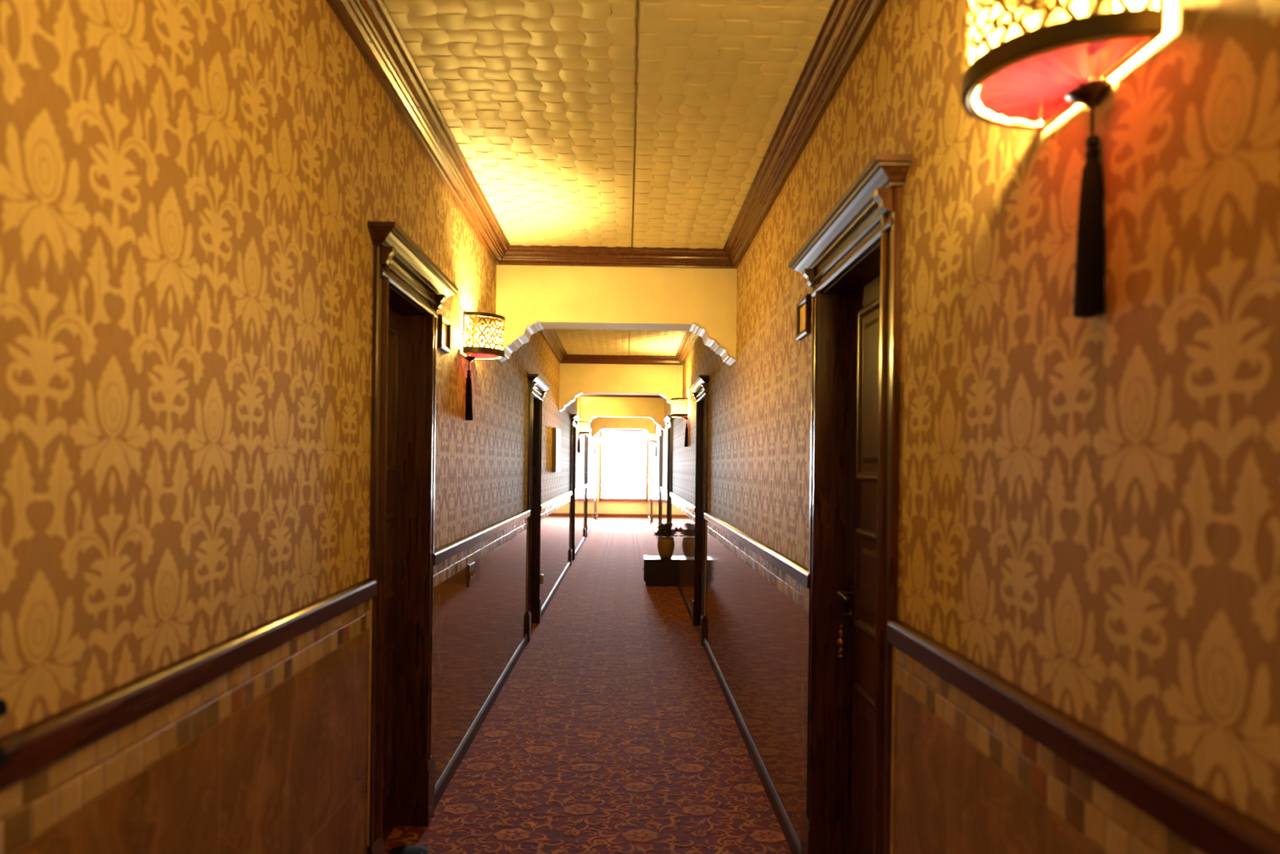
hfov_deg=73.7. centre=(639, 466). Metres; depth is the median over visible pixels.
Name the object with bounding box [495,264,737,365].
wall
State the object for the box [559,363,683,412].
wall
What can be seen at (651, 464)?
door
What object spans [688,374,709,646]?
door
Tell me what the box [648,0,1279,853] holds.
wall
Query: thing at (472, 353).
wall lamp
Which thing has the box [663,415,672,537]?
door
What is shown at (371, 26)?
trim
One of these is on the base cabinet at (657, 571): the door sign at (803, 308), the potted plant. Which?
the potted plant
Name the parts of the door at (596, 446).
casing, casing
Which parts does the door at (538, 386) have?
casing, head casing, cornice, casing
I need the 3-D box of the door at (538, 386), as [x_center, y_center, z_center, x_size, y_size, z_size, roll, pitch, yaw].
[-1.016,0.361,7.901,0.245,2.317,1.168,1,0,-1]
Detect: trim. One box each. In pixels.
[0,478,599,790]
[326,0,887,268]
[538,328,699,364]
[580,394,662,397]
[648,479,1279,853]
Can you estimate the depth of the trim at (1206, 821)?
1.24 m
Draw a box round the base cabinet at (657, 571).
[642,555,678,586]
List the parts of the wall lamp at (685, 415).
wire frame, lamp shade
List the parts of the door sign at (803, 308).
plate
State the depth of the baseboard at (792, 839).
4.37 m
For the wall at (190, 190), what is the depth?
1.76 m
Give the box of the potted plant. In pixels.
[652,521,678,558]
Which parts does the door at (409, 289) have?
casing, panel, panel, panel, head casing, cornice, casing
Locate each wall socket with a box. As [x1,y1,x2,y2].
[467,561,475,586]
[539,573,543,584]
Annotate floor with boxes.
[384,516,791,853]
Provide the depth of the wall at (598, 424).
20.95 m
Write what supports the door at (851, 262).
in the wall at (1089, 508)
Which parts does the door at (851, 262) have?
casing, handle, cornice, head casing, panel, panel, panel, casing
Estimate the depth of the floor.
4.71 m
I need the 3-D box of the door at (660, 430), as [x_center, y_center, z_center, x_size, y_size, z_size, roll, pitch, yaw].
[0.450,0.379,16.961,0.245,2.317,1.138,1,0,-1]
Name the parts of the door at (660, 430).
casing, casing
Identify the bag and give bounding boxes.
[388,845,428,853]
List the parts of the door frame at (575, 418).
casing, casing, cornice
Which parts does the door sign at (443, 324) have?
plate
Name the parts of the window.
sill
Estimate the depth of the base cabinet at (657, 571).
10.94 m
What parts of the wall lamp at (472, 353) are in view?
wall plate, wire frame, lamp shade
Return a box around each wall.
[0,0,598,853]
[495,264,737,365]
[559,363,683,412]
[580,396,664,430]
[591,417,654,439]
[597,432,648,514]
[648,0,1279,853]
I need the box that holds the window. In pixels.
[598,429,648,502]
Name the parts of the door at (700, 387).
casing, cornice, head casing, casing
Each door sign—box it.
[437,314,450,353]
[795,293,811,340]
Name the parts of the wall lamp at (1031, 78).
lamp shade, wire frame, wall plate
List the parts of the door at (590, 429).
casing, casing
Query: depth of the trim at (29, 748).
1.55 m
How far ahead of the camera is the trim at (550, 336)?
10.64 m
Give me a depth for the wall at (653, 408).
15.85 m
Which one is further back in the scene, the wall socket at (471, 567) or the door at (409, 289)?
the wall socket at (471, 567)
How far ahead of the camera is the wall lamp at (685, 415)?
9.67 m
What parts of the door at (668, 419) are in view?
cornice, casing, casing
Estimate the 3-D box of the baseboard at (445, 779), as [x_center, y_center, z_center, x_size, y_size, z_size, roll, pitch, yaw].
[-1.052,1.476,11.885,0.022,0.082,28.200,1,0,-1]
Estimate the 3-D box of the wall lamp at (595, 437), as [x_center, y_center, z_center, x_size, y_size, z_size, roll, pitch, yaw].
[-1.126,-0.522,22.735,0.216,0.547,0.330,1,0,-1]
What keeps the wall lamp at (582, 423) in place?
attached to the wall at (190, 190)
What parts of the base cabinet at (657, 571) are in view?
cabinet door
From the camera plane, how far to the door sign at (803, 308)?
3.35 m
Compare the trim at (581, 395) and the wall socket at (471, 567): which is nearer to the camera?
the wall socket at (471, 567)
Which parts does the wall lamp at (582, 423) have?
lamp shade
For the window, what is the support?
in the wall at (603, 507)
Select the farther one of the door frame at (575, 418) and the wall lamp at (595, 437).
the wall lamp at (595, 437)
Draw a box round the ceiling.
[382,0,833,355]
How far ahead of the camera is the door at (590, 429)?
18.38 m
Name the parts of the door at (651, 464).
casing, casing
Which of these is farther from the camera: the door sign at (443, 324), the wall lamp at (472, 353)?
the wall lamp at (472, 353)
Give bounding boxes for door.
[366,221,458,853]
[526,373,551,642]
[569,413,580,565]
[584,427,591,540]
[594,437,599,521]
[648,437,653,525]
[656,426,662,537]
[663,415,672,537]
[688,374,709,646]
[787,153,911,853]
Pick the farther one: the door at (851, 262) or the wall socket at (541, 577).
the wall socket at (541, 577)
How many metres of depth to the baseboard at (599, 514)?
25.97 m
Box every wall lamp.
[461,311,505,420]
[577,421,590,453]
[594,436,601,457]
[648,432,657,456]
[670,397,688,446]
[961,0,1164,317]
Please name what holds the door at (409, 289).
in the wall at (190, 190)
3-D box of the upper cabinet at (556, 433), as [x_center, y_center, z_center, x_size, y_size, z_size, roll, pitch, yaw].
[-0.982,-0.193,10.045,0.060,0.510,0.580,1,0,-1]
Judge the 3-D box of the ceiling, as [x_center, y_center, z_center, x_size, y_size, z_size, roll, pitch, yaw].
[-0.251,-1.439,11.897,1.950,0.108,28.400,1,0,-1]
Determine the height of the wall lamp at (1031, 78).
0.547 m
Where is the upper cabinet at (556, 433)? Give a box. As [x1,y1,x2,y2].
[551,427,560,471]
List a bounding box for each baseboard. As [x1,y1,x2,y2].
[434,513,598,809]
[598,513,647,516]
[647,514,800,853]
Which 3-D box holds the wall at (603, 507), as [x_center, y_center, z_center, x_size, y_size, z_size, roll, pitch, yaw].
[-0.503,0.054,26.065,1.950,2.940,0.140,1,0,-1]
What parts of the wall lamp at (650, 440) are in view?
lamp shade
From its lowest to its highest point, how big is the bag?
0.064 m
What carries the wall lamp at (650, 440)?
attached to the wall at (1089, 508)
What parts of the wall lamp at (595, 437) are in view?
lamp shade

